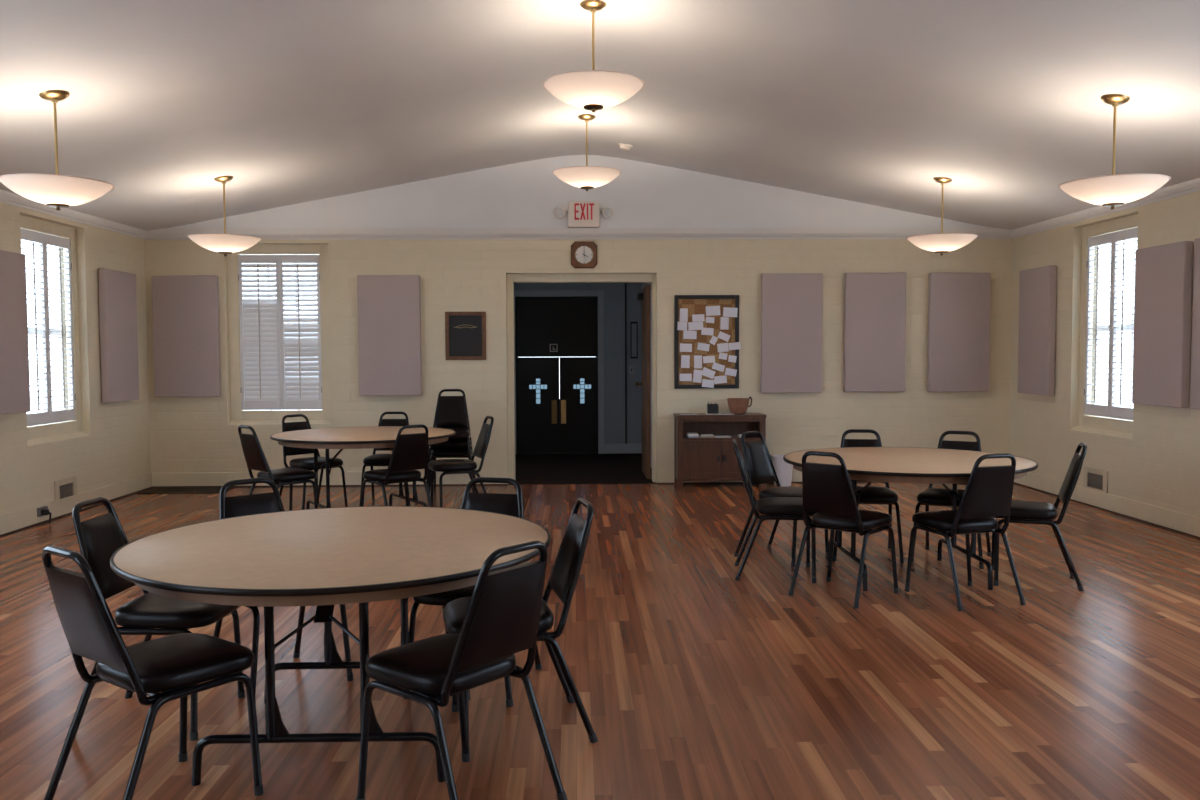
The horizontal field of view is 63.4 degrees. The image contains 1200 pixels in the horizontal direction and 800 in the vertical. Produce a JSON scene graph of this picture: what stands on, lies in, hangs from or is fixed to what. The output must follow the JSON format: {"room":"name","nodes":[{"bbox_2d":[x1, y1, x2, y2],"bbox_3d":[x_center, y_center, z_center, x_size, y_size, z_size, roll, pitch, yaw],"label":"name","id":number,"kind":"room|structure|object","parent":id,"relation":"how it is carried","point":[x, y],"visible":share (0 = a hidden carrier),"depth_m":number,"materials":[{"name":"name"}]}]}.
{"room":"event hall","nodes":[
{"label":"event hall","id":0,"kind":"room"},
{"bbox_2d":[0,202,150,515],"bbox_3d":[-4.733,-0.082,3.772,0.260,2.670,12.988,0,3,-1],"label":"wall","id":1,"kind":"structure","parent":0,"point":[117,449],"depth_m":9.04,"materials":[{"name":"beige paint"}]},
{"bbox_2d":[0,250,30,414],"bbox_3d":[-4.660,-0.525,7.544,0.084,1.270,0.650,0,3,-1],"label":"acoustic panel","id":2,"kind":"object","parent":1,"relation":"attached to","point":[14,349],"visible":1,"depth_m":7.67,"materials":[{"name":"fabric"}]},
{"bbox_2d":[37,506,51,522],"bbox_3d":[-4.642,0.964,8.159,0.102,0.135,0.120,0,3,-1],"label":"wall outlet","id":3,"kind":"object","parent":1,"relation":"attached to","point":[41,511],"visible":1,"depth_m":8.12,"materials":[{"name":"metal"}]},
{"bbox_2d":[20,215,90,447],"bbox_3d":[-4.837,-0.591,8.468,0.229,1.928,1.040,0,3,-1],"label":"window","id":4,"kind":"structure","parent":1,"relation":"in","point":[52,433],"depth_m":8.87,"materials":[{"name":"beige paint"}]},
{"bbox_2d":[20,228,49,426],"bbox_3d":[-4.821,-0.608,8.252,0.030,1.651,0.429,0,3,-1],"label":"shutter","id":5,"kind":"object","parent":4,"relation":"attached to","point":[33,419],"depth_m":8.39,"materials":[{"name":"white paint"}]},
{"bbox_2d":[20,228,75,426],"bbox_3d":[-4.823,-0.619,8.467,0.070,1.651,0.866,0,3,-1],"label":"plantation shutter","id":6,"kind":"object","parent":4,"relation":"attached to","point":[49,416],"visible":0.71,"depth_m":8.48,"materials":[{"name":"white paint"}]},
{"bbox_2d":[54,476,76,499],"bbox_3d":[-4.715,0.810,8.586,0.014,0.235,0.360,0,3,-1],"label":"air vent","id":7,"kind":"object","parent":1,"relation":"in","point":[66,487],"visible":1,"depth_m":8.58,"materials":[{"name":"beige metal"}]},
{"bbox_2d":[0,190,146,239],"bbox_3d":[-4.583,-1.403,3.711,0.050,0.086,12.988,0,3,-1],"label":"trim","id":8,"kind":"structure","parent":1,"relation":"attached to","point":[6,197],"depth_m":8.66,"materials":[{"name":"white paint"}]},
{"bbox_2d":[0,473,152,536],"bbox_3d":[-4.586,1.174,3.839,0.024,0.155,12.988,0,3,-1],"label":"baseboard","id":9,"kind":"structure","parent":1,"relation":"attached to","point":[16,521],"depth_m":8.59,"materials":[{"name":"beige paint"}]},
{"bbox_2d":[98,268,138,402],"bbox_3d":[-4.711,-0.623,9.516,0.084,1.270,0.650,0,3,-1],"label":"acoustic panel","id":10,"kind":"object","parent":1,"relation":"attached to","point":[117,289],"visible":1,"depth_m":9.42,"materials":[{"name":"fabric"}]},
{"bbox_2d":[514,283,641,452],"bbox_3d":[-0.641,-0.701,13.600,2.950,2.900,0.260,0,3,-1],"label":"wall","id":11,"kind":"structure","parent":0,"point":[614,293],"depth_m":13.50,"materials":[{"name":"grey paint"}]},
{"bbox_2d":[516,357,559,452],"bbox_3d":[-0.856,0.073,13.589,0.623,1.343,0.072,0,3,-1],"label":"door","id":12,"kind":"structure","parent":11,"relation":"in","point":[537,378],"depth_m":13.56,"materials":[{"name":"black paint"}]},
{"bbox_2d":[515,297,597,356],"bbox_3d":[-0.603,-1.015,13.536,1.137,0.829,0.058,0,3,-1],"label":"transom panel","id":13,"kind":"object","parent":11,"relation":"in","point":[545,326],"depth_m":13.51,"materials":[{"name":"black paint"}]},
{"bbox_2d":[514,290,604,453],"bbox_3d":[-0.598,-0.380,13.472,1.315,2.270,0.030,0,3,-1],"label":"trim","id":14,"kind":"structure","parent":11,"relation":"attached to","point":[517,293],"depth_m":13.45,"materials":[{"name":"black wood"}]},
{"bbox_2d":[559,357,597,452],"bbox_3d":[-0.296,0.071,13.595,0.532,1.343,0.055,0,3,-1],"label":"door","id":15,"kind":"structure","parent":11,"relation":"in","point":[578,375],"depth_m":13.58,"materials":[{"name":"black paint"}]},
{"bbox_2d":[605,444,641,453],"bbox_3d":[0.323,0.679,13.553,0.520,0.140,0.020,0,3,-1],"label":"baseboard","id":16,"kind":"structure","parent":11,"relation":"attached to","point":[609,448],"depth_m":13.54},
{"bbox_2d":[625,283,626,443],"bbox_3d":[0.358,-0.769,13.477,0.022,2.760,0.030,0,3,-1],"label":"trim","id":17,"kind":"structure","parent":11,"relation":"attached to","point":[625,283],"depth_m":13.47,"materials":[{"name":"black paint"}]},
{"bbox_2d":[630,322,637,358],"bbox_3d":[0.472,-0.830,13.480,0.100,0.510,0.025,0,3,-1],"label":"framed notice","id":18,"kind":"object","parent":11,"relation":"attached to","point":[633,325],"visible":1,"depth_m":13.48,"materials":[{"name":"grey paint"}]},
{"bbox_2d":[145,155,1012,482],"bbox_3d":[-0.174,-0.854,10.486,9.730,3.510,0.264,0,3,-1],"label":"wall","id":19,"kind":"structure","parent":0,"point":[188,434],"depth_m":10.34,"materials":[{"name":"beige paint"}]},
{"bbox_2d":[151,275,220,396],"bbox_3d":[-4.344,-0.669,10.215,0.670,1.270,0.084,0,3,-1],"label":"acoustic panel","id":20,"kind":"object","parent":19,"relation":"attached to","point":[185,308],"visible":1,"depth_m":10.17,"materials":[{"name":"fabric"}]},
{"bbox_2d":[227,244,331,425],"bbox_3d":[-3.409,-0.692,10.392,1.095,1.928,0.229,0,3,-1],"label":"window","id":21,"kind":"structure","parent":19,"relation":"in","point":[238,417],"depth_m":10.36,"materials":[{"name":"beige paint"}]},
{"bbox_2d":[238,255,321,409],"bbox_3d":[-3.409,-0.719,10.371,0.866,1.651,0.061,0,3,-1],"label":"plantation shutter","id":22,"kind":"object","parent":21,"relation":"attached to","point":[280,352],"visible":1,"depth_m":10.38,"materials":[{"name":"white paint"}]},
{"bbox_2d":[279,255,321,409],"bbox_3d":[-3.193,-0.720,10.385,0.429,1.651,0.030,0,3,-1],"label":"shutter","id":23,"kind":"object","parent":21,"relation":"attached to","point":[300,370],"depth_m":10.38,"materials":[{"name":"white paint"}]},
{"bbox_2d":[357,275,421,395],"bbox_3d":[-2.220,-0.680,10.270,0.650,1.270,0.084,0,3,-1],"label":"acoustic panel","id":24,"kind":"object","parent":19,"relation":"attached to","point":[389,306],"visible":1,"depth_m":10.23,"materials":[{"name":"fabric"}]},
{"bbox_2d":[445,312,485,359],"bbox_3d":[-1.426,-0.680,10.318,0.429,0.512,0.030,0,3,-1],"label":"wall plaque","id":25,"kind":"object","parent":19,"relation":"attached to","point":[465,332],"visible":1,"depth_m":10.32,"materials":[{"name":"brown wood"}]},
{"bbox_2d":[152,468,862,487],"bbox_3d":[-0.164,0.829,10.429,9.210,0.155,0.024,0,3,-1],"label":"baseboard","id":26,"kind":"structure","parent":19,"relation":"attached to","point":[664,476],"depth_m":10.35,"materials":[{"name":"beige paint"}]},
{"bbox_2d":[145,228,1011,239],"bbox_3d":[-0.173,-1.760,10.287,9.210,0.111,0.050,0,3,-1],"label":"trim","id":27,"kind":"structure","parent":19,"relation":"attached to","point":[162,233],"depth_m":10.27,"materials":[{"name":"white paint"}]},
{"bbox_2d":[507,273,655,481],"bbox_3d":[-0.197,-0.232,10.578,1.603,2.260,0.180,0,3,-1],"label":"trim","id":28,"kind":"structure","parent":19,"relation":"attached to","point":[511,278],"depth_m":10.46,"materials":[{"name":"beige paint"}]},
{"bbox_2d":[508,480,656,484],"bbox_3d":[-0.191,0.972,10.588,1.603,0.154,0.280,0,3,-1],"label":"trim","id":29,"kind":"structure","parent":19,"relation":"attached to","point":[578,481],"depth_m":10.56,"materials":[{"name":"brown wood"}]},
{"bbox_2d":[554,201,612,227],"bbox_3d":[-0.171,-1.956,10.252,0.621,0.270,0.102,0,3,-1],"label":"exit sign","id":30,"kind":"object","parent":19,"relation":"attached to","point":[581,214],"visible":1,"depth_m":10.23,"materials":[{"name":"beige plastic"}]},
{"bbox_2d":[554,207,567,218],"bbox_3d":[-0.405,-1.972,10.239,0.154,0.120,0.091,0,3,-1],"label":"lamp","id":31,"kind":"object","parent":30,"relation":"attached to","point":[559,212],"depth_m":10.22,"materials":[{"name":"beige plastic"}]},
{"bbox_2d":[600,207,612,218],"bbox_3d":[0.062,-1.974,10.251,0.154,0.120,0.091,0,3,-1],"label":"lamp","id":32,"kind":"object","parent":30,"relation":"attached to","point":[607,212],"depth_m":10.23,"materials":[{"name":"beige plastic"}]},
{"bbox_2d":[571,241,596,267],"bbox_3d":[-0.169,-1.538,10.303,0.280,0.280,0.042,0,3,-1],"label":"wall clock","id":33,"kind":"object","parent":19,"relation":"attached to","point":[583,253],"visible":1,"depth_m":10.29,"materials":[{"name":"brown wood"}]},
{"bbox_2d":[635,285,650,478],"bbox_3d":[0.483,-0.212,11.107,0.129,2.138,0.800,0,3,-1],"label":"door","id":34,"kind":"structure","parent":19,"relation":"in","point":[645,296],"depth_m":10.76,"materials":[{"name":"brown wood"}]},
{"bbox_2d":[674,295,738,388],"bbox_3d":[1.141,-0.621,10.387,0.691,0.996,0.032,0,3,-1],"label":"bulletin board","id":35,"kind":"object","parent":19,"relation":"attached to","point":[696,304],"visible":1,"depth_m":10.38,"materials":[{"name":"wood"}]},
{"bbox_2d":[680,308,687,321],"bbox_3d":[0.894,-0.906,10.363,0.086,0.141,0.004,1,3,-2],"label":"paper note","id":36,"kind":"object","parent":35,"relation":"attached to","point":[683,311],"visible":1,"depth_m":10.36,"materials":[{"name":"white paper"}]},
{"bbox_2d":[681,355,689,367],"bbox_3d":[0.912,-0.410,10.385,0.096,0.139,0.004,0,3,-1],"label":"paper note","id":37,"kind":"object","parent":35,"relation":"attached to","point":[685,359],"visible":1,"depth_m":10.38,"materials":[{"name":"white paper"}]},
{"bbox_2d":[680,343,691,351],"bbox_3d":[0.917,-0.558,10.381,0.133,0.093,0.004,0,3,-1],"label":"paper note","id":38,"kind":"object","parent":35,"relation":"attached to","point":[683,347],"visible":1,"depth_m":10.38,"materials":[{"name":"white paper"}]},
{"bbox_2d":[683,331,696,338],"bbox_3d":[0.961,-0.695,10.374,0.145,0.094,0.004,0,3,-1],"label":"paper note","id":39,"kind":"object","parent":35,"relation":"attached to","point":[686,334],"visible":1,"depth_m":10.37,"materials":[{"name":"white paper"}]},
{"bbox_2d":[688,322,702,329],"bbox_3d":[1.022,-0.789,10.367,0.164,0.094,0.004,0,3,-1],"label":"paper note","id":40,"kind":"object","parent":35,"relation":"attached to","point":[691,325],"visible":1,"depth_m":10.37,"materials":[{"name":"white paper"}]},
{"bbox_2d":[693,370,701,382],"bbox_3d":[1.044,-0.255,10.399,0.103,0.144,0.004,0,3,-1],"label":"paper note","id":41,"kind":"object","parent":35,"relation":"attached to","point":[697,377],"visible":1,"depth_m":10.40,"materials":[{"name":"white paper"}]},
{"bbox_2d":[694,355,701,367],"bbox_3d":[1.048,-0.407,10.387,0.086,0.139,0.004,0,3,-1],"label":"paper note","id":42,"kind":"object","parent":35,"relation":"attached to","point":[697,358],"visible":1,"depth_m":10.39,"materials":[{"name":"white paper"}]},
{"bbox_2d":[701,367,714,378],"bbox_3d":[1.159,-0.288,10.399,0.158,0.131,0.004,0,3,-1],"label":"paper note","id":43,"kind":"object","parent":35,"relation":"attached to","point":[706,372],"visible":1,"depth_m":10.40,"materials":[{"name":"white paper"}]},
{"bbox_2d":[706,306,719,315],"bbox_3d":[1.206,-0.952,10.367,0.159,0.108,0.004,0,3,-1],"label":"paper note","id":44,"kind":"object","parent":35,"relation":"attached to","point":[710,310],"visible":1,"depth_m":10.37,"materials":[{"name":"white paper"}]},
{"bbox_2d":[714,375,726,383],"bbox_3d":[1.290,-0.218,10.404,0.143,0.092,0.004,0,3,-1],"label":"paper note","id":45,"kind":"object","parent":35,"relation":"attached to","point":[717,379],"visible":1,"depth_m":10.40,"materials":[{"name":"white paper"}]},
{"bbox_2d":[717,343,728,351],"bbox_3d":[1.314,-0.560,10.388,0.126,0.102,0.004,0,3,-1],"label":"paper note","id":46,"kind":"object","parent":35,"relation":"attached to","point":[722,347],"visible":1,"depth_m":10.39,"materials":[{"name":"white paper"}]},
{"bbox_2d":[720,317,728,329],"bbox_3d":[1.330,-0.818,10.377,0.093,0.136,0.004,0,3,-1],"label":"paper note","id":47,"kind":"object","parent":35,"relation":"attached to","point":[724,324],"visible":1,"depth_m":10.38,"materials":[{"name":"white paper"}]},
{"bbox_2d":[723,307,737,316],"bbox_3d":[1.388,-0.934,10.355,0.156,0.108,0.004,0,3,-1],"label":"paper note","id":48,"kind":"object","parent":35,"relation":"attached to","point":[727,311],"visible":1,"depth_m":10.35,"materials":[{"name":"white paper"}]},
{"bbox_2d":[760,273,822,392],"bbox_3d":[2.043,-0.712,10.380,0.650,1.270,0.084,0,3,-1],"label":"acoustic panel","id":49,"kind":"object","parent":19,"relation":"attached to","point":[791,303],"visible":1,"depth_m":10.34,"materials":[{"name":"fabric"}]},
{"bbox_2d":[843,273,905,391],"bbox_3d":[2.938,-0.722,10.402,0.650,1.270,0.084,0,3,-1],"label":"acoustic panel","id":50,"kind":"object","parent":19,"relation":"attached to","point":[874,303],"visible":1,"depth_m":10.36,"materials":[{"name":"fabric"}]},
{"bbox_2d":[927,273,990,391],"bbox_3d":[3.848,-0.724,10.426,0.650,1.270,0.084,0,3,-1],"label":"acoustic panel","id":51,"kind":"object","parent":19,"relation":"attached to","point":[958,303],"visible":1,"depth_m":10.38,"materials":[{"name":"fabric"}]},
{"bbox_2d":[516,453,651,480],"bbox_3d":[-0.812,0.892,12.226,3.400,0.154,3.032,0,3,-1],"label":"floor","id":52,"kind":"structure","parent":0,"point":[529,466],"depth_m":11.98,"materials":[{"name":"brown carpet"}]},
{"bbox_2d":[0,482,1199,799],"bbox_3d":[0.009,1.308,3.840,9.730,0.150,13.258,0,3,-1],"label":"floor","id":53,"kind":"structure","parent":0,"point":[692,680],"depth_m":4.20,"materials":[{"name":"brown wood"}]},
{"bbox_2d":[42,545,263,799],"bbox_3d":[-1.413,0.851,3.068,0.472,0.862,0.552,2,4,36],"label":"banquet chair","id":54,"kind":"object","parent":53,"relation":"on","point":[169,665],"visible":1,"depth_m":2.96,"materials":[{"name":"black leather"}]},
{"bbox_2d":[72,497,244,740],"bbox_3d":[-1.714,0.816,3.789,0.552,0.862,0.472,0,3,2],"label":"banquet chair","id":55,"kind":"object","parent":53,"relation":"on","point":[149,614],"visible":0.67,"depth_m":3.67,"materials":[{"name":"black leather"}]},
{"bbox_2d":[137,487,234,493],"bbox_3d":[-4.277,0.936,10.071,0.840,0.008,0.400,0,3,-1],"label":"floor vent","id":56,"kind":"object","parent":53,"relation":"in","point":[168,490],"visible":0.94,"depth_m":10.05,"materials":[{"name":"brown metal"}]},
{"bbox_2d":[143,488,220,492],"bbox_3d":[-4.277,0.937,10.071,0.780,0.007,0.340,0,3,-1],"label":"grille","id":57,"kind":"object","parent":56,"relation":"attached to","point":[154,490],"depth_m":10.05,"materials":[{"name":"brown metal"}]},
{"bbox_2d":[238,425,317,510],"bbox_3d":[-2.596,0.618,7.830,0.472,0.862,0.552,3,4,44],"label":"banquet chair","id":58,"kind":"object","parent":53,"relation":"on","point":[255,458],"visible":0.84,"depth_m":7.70,"materials":[{"name":"black leather"}]},
{"bbox_2d":[213,477,353,702],"bbox_3d":[-1.401,0.794,4.210,0.472,0.862,0.552,-3,4,-44],"label":"banquet chair","id":59,"kind":"object","parent":53,"relation":"on","point":[235,506],"visible":0.24,"depth_m":4.30,"materials":[{"name":"black leather"}]},
{"bbox_2d":[279,414,347,509],"bbox_3d":[-2.617,0.570,8.797,0.552,0.862,0.472,2,4,42],"label":"banquet chair","id":60,"kind":"object","parent":53,"relation":"on","point":[307,463],"visible":0.66,"depth_m":8.80,"materials":[{"name":"black leather"}]},
{"bbox_2d":[110,506,550,785],"bbox_3d":[-0.941,0.880,3.580,1.524,0.742,1.524,0,3,-1],"label":"round table","id":61,"kind":"object","parent":53,"relation":"on","point":[323,558],"visible":0.94,"depth_m":3.23,"materials":[{"name":"beige laminate"}]},
{"bbox_2d":[270,426,455,508],"bbox_3d":[-1.991,0.651,8.258,1.524,0.742,1.524,-2,3,-33],"label":"round table","id":62,"kind":"object","parent":53,"relation":"on","point":[367,437],"visible":0.74,"depth_m":8.01,"materials":[{"name":"beige laminate"}]},
{"bbox_2d":[359,412,417,506],"bbox_3d":[-1.967,0.554,9.071,0.472,0.862,0.552,0,3,-1],"label":"banquet chair","id":63,"kind":"object","parent":53,"relation":"on","point":[374,459],"visible":0.4,"depth_m":9.19,"materials":[{"name":"black leather"}]},
{"bbox_2d":[360,424,432,506],"bbox_3d":[-1.625,0.615,7.816,0.472,0.862,0.552,-3,4,-41],"label":"banquet chair","id":64,"kind":"object","parent":53,"relation":"on","point":[410,451],"visible":0.91,"depth_m":7.67,"materials":[{"name":"black leather"}]},
{"bbox_2d":[428,448,475,492],"bbox_3d":[-1.479,0.518,9.756,0.472,0.862,0.552,0,3,-4],"label":"banquet chair","id":65,"kind":"object","parent":53,"relation":"on","point":[435,453],"visible":0.38,"depth_m":9.51,"materials":[{"name":"black leather"}]},
{"bbox_2d":[426,426,474,487],"bbox_3d":[-1.480,0.425,9.684,0.472,0.862,0.552,0,3,-4],"label":"banquet chair","id":66,"kind":"object","parent":65,"relation":"on","point":[455,443],"visible":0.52,"depth_m":9.46,"materials":[{"name":"black leather"}]},
{"bbox_2d":[426,389,473,479],"bbox_3d":[-1.482,0.332,9.611,0.472,0.862,0.552,0,3,-4],"label":"banquet chair","id":67,"kind":"object","parent":66,"relation":"on","point":[450,410],"visible":0.64,"depth_m":9.77,"materials":[{"name":"black leather"}]},
{"bbox_2d":[428,416,493,506],"bbox_3d":[-1.221,0.578,8.540,0.552,0.862,0.472,-1,3,-21],"label":"banquet chair","id":68,"kind":"object","parent":53,"relation":"on","point":[447,466],"visible":0.98,"depth_m":8.44,"materials":[{"name":"black leather"}]},
{"bbox_2d":[356,541,566,799],"bbox_3d":[-0.441,0.848,3.057,0.552,0.862,0.472,2,4,40],"label":"banquet chair","id":69,"kind":"object","parent":53,"relation":"on","point":[502,618],"visible":1,"depth_m":2.94,"materials":[{"name":"black leather"}]},
{"bbox_2d":[404,477,541,706],"bbox_3d":[-0.533,0.793,4.154,0.472,0.862,0.552,0,3,13],"label":"banquet chair","id":70,"kind":"object","parent":53,"relation":"on","point":[508,504],"visible":0.25,"depth_m":4.33,"materials":[{"name":"black leather"}]},
{"bbox_2d":[443,497,597,751],"bbox_3d":[-0.310,0.816,3.676,0.552,0.862,0.472,-1,3,-13],"label":"banquet chair","id":71,"kind":"object","parent":53,"relation":"on","point":[565,572],"visible":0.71,"depth_m":3.59,"materials":[{"name":"black leather"}]},
{"bbox_2d":[674,413,766,487],"bbox_3d":[1.261,0.527,10.268,0.934,0.762,0.354,0,3,-1],"label":"base cabinet","id":72,"kind":"object","parent":53,"relation":"on","point":[695,459],"visible":0.88,"depth_m":10.12,"materials":[{"name":"brown wood"}]},
{"bbox_2d":[683,435,759,439],"bbox_3d":[1.260,0.398,10.261,0.862,0.024,0.316,0,3,-1],"label":"shelf","id":73,"kind":"object","parent":72,"relation":"attached to","point":[748,437],"depth_m":10.11,"materials":[{"name":"brown wood"}]},
{"bbox_2d":[727,396,751,413],"bbox_3d":[1.456,0.055,10.237,0.236,0.184,0.236,2,4,42],"label":"clay bowl","id":74,"kind":"object","parent":72,"relation":"on","point":[736,405],"visible":1,"depth_m":10.16,"materials":[{"name":"ceramic"}]},
{"bbox_3d":[1.193,0.146,10.184,0.160,0.008,0.120,0,3,-4],"label":"pad","id":75,"kind":"object","parent":72,"relation":"on","visible":0},
{"bbox_2d":[707,402,717,413],"bbox_3d":[1.182,0.079,10.191,0.110,0.125,0.070,0,3,-1],"label":"pen holder","id":76,"kind":"object","parent":75,"relation":"on","point":[711,408],"visible":1,"depth_m":10.16,"materials":[{"name":"black paint"}]},
{"bbox_2d":[732,439,815,582],"bbox_3d":[1.121,0.685,6.193,0.552,0.862,0.472,0,3,8],"label":"banquet chair","id":77,"kind":"object","parent":53,"relation":"on","point":[772,508],"visible":0.86,"depth_m":6.03,"materials":[{"name":"black leather"}]},
{"bbox_2d":[734,431,828,566],"bbox_3d":[1.262,0.659,6.711,0.552,0.862,0.472,2,4,43],"label":"banquet chair","id":78,"kind":"object","parent":53,"relation":"on","point":[758,462],"visible":0.65,"depth_m":6.75,"materials":[{"name":"black leather"}]},
{"bbox_2d":[771,455,792,485],"bbox_3d":[1.938,0.748,10.314,0.246,0.312,0.246,0,3,-1],"label":"wastebasket","id":79,"kind":"object","parent":53,"relation":"on","point":[783,470],"visible":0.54,"depth_m":10.23,"materials":[{"name":"white plastic"}]},
{"bbox_2d":[788,451,898,608],"bbox_3d":[1.425,0.710,5.672,0.472,0.862,0.552,2,4,42],"label":"banquet chair","id":80,"kind":"object","parent":53,"relation":"on","point":[827,491],"visible":1,"depth_m":5.53,"materials":[{"name":"black leather"}]},
{"bbox_2d":[829,429,903,562],"bbox_3d":[1.840,0.654,6.759,0.472,0.862,0.552,0,3,9],"label":"banquet chair","id":81,"kind":"object","parent":53,"relation":"on","point":[872,494],"visible":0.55,"depth_m":6.58,"materials":[{"name":"black leather"}]},
{"bbox_2d":[783,447,1037,590],"bbox_3d":[1.934,0.740,6.157,1.524,0.742,1.524,0,3,-1],"label":"round table","id":82,"kind":"object","parent":53,"relation":"on","point":[954,467],"visible":0.8,"depth_m":5.98,"materials":[{"name":"beige laminate"}]},
{"bbox_2d":[912,431,990,568],"bbox_3d":[2.401,0.659,6.616,0.472,0.862,0.552,1,3,29],"label":"banquet chair","id":83,"kind":"object","parent":53,"relation":"on","point":[931,496],"visible":0.5,"depth_m":6.60,"materials":[{"name":"black leather"}]},
{"bbox_2d":[905,453,1025,610],"bbox_3d":[2.092,0.712,5.581,0.472,0.862,0.552,-1,3,-17],"label":"banquet chair","id":84,"kind":"object","parent":53,"relation":"on","point":[987,495],"visible":1,"depth_m":5.41,"materials":[{"name":"black leather"}]},
{"bbox_2d":[991,442,1086,590],"bbox_3d":[2.681,0.689,5.999,0.552,0.862,0.472,1,3,20],"label":"banquet chair","id":85,"kind":"object","parent":53,"relation":"on","point":[1036,512],"visible":0.84,"depth_m":5.84,"materials":[{"name":"black leather"}]},
{"bbox_2d":[0,0,1199,230],"bbox_3d":[-0.006,-1.899,3.806,9.730,0.980,13.508,0,3,-1],"label":"ceiling","id":86,"kind":"structure","parent":0,"point":[870,102],"depth_m":6.56,"materials":[{"name":"white paint"}]},
{"bbox_2d":[0,90,113,210],"bbox_3d":[-3.228,-1.479,5.771,0.609,0.706,0.609,0,3,-1],"label":"pendant","id":87,"kind":"object","parent":86,"relation":"hanging from","point":[58,191],"visible":1,"depth_m":5.65,"materials":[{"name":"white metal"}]},
{"bbox_2d":[188,176,261,255],"bbox_3d":[-3.301,-1.617,8.547,0.609,0.706,0.609,0,3,-1],"label":"pendant","id":88,"kind":"object","parent":86,"relation":"hanging from","point":[222,243],"visible":1,"depth_m":8.41,"materials":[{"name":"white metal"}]},
{"bbox_2d":[553,114,620,190],"bbox_3d":[-0.116,-2.182,8.602,0.609,0.664,0.609,0,3,-1],"label":"pendant","id":89,"kind":"object","parent":86,"relation":"hanging from","point":[586,177],"visible":1,"depth_m":8.46,"materials":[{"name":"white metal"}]},
{"bbox_2d":[543,0,643,112],"bbox_3d":[-0.039,-2.052,5.826,0.609,0.649,0.609,0,3,-1],"label":"pendant","id":90,"kind":"object","parent":86,"relation":"hanging from","point":[593,90],"visible":1,"depth_m":5.70,"materials":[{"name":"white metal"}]},
{"bbox_2d":[906,177,977,254],"bbox_3d":[3.067,-1.648,8.712,0.609,0.701,0.609,0,3,-1],"label":"pendant","id":91,"kind":"object","parent":86,"relation":"hanging from","point":[941,242],"visible":1,"depth_m":8.57,"materials":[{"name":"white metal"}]},
{"bbox_2d":[1059,94,1170,209],"bbox_3d":[3.140,-1.512,5.936,0.609,0.696,0.609,0,3,-1],"label":"pendant","id":92,"kind":"object","parent":86,"relation":"hanging from","point":[1114,190],"visible":1,"depth_m":5.81,"materials":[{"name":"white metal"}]},
{"bbox_2d":[641,283,651,467],"bbox_3d":[0.745,-0.631,12.081,0.260,2.900,2.852,0,3,-1],"label":"wall","id":93,"kind":"structure","parent":0,"point":[643,285],"depth_m":11.80,"materials":[{"name":"grey paint"}]},
{"bbox_2d":[1009,191,1199,517],"bbox_3d":[4.734,-0.131,4.017,0.260,2.670,12.988,0,3,-1],"label":"wall","id":94,"kind":"structure","parent":0,"point":[1160,467],"depth_m":8.83,"materials":[{"name":"beige paint"}]},
{"bbox_2d":[1018,265,1056,395],"bbox_3d":[4.409,-0.693,9.806,0.084,1.270,0.650,0,3,-1],"label":"acoustic panel","id":95,"kind":"object","parent":94,"relation":"attached to","point":[1037,286],"visible":1,"depth_m":9.72,"materials":[{"name":"fabric"}]},
{"bbox_2d":[1083,466,1107,492],"bbox_3d":[4.478,0.735,8.787,0.014,0.230,0.400,0,3,-1],"label":"air vent","id":96,"kind":"object","parent":94,"relation":"in","point":[1097,479],"visible":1,"depth_m":8.78,"materials":[{"name":"beige metal"}]},
{"bbox_2d":[1070,214,1137,441],"bbox_3d":[4.591,-0.638,8.682,0.229,1.928,1.040,0,3,-1],"label":"window","id":97,"kind":"structure","parent":94,"relation":"in","point":[1114,428],"depth_m":9.08,"materials":[{"name":"beige paint"}]},
{"bbox_2d":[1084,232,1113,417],"bbox_3d":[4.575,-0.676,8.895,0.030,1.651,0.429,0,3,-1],"label":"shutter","id":98,"kind":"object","parent":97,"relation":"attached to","point":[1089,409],"depth_m":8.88,"materials":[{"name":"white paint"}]},
{"bbox_2d":[1084,227,1137,420],"bbox_3d":[4.577,-0.666,8.680,0.070,1.651,0.866,0,3,-1],"label":"plantation shutter","id":99,"kind":"object","parent":97,"relation":"attached to","point":[1110,410],"visible":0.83,"depth_m":8.70,"materials":[{"name":"white paint"}]},
{"bbox_2d":[1010,178,1199,238],"bbox_3d":[4.574,-1.450,3.948,0.050,0.086,12.988,0,3,-1],"label":"trim","id":100,"kind":"structure","parent":94,"relation":"attached to","point":[1191,186],"depth_m":8.59,"materials":[{"name":"white paint"}]},
{"bbox_2d":[1014,472,1199,538],"bbox_3d":[4.597,1.126,4.076,0.024,0.155,12.988,0,3,-1],"label":"baseboard","id":101,"kind":"structure","parent":94,"relation":"attached to","point":[1175,521],"depth_m":8.32,"materials":[{"name":"beige paint"}]},
{"bbox_2d":[1132,241,1192,407],"bbox_3d":[4.463,-0.589,7.719,0.084,1.270,0.650,0,3,-1],"label":"acoustic panel","id":102,"kind":"object","parent":94,"relation":"attached to","point":[1163,273],"visible":1,"depth_m":7.64,"materials":[{"name":"fabric"}]},
{"bbox_2d":[1190,238,1199,409],"bbox_3d":[4.483,-0.551,6.961,0.084,1.270,0.650,0,3,-1],"label":"acoustic panel","id":103,"kind":"object","parent":94,"relation":"attached to","point":[1195,351],"visible":1,"depth_m":7.23,"materials":[{"name":"fabric"}]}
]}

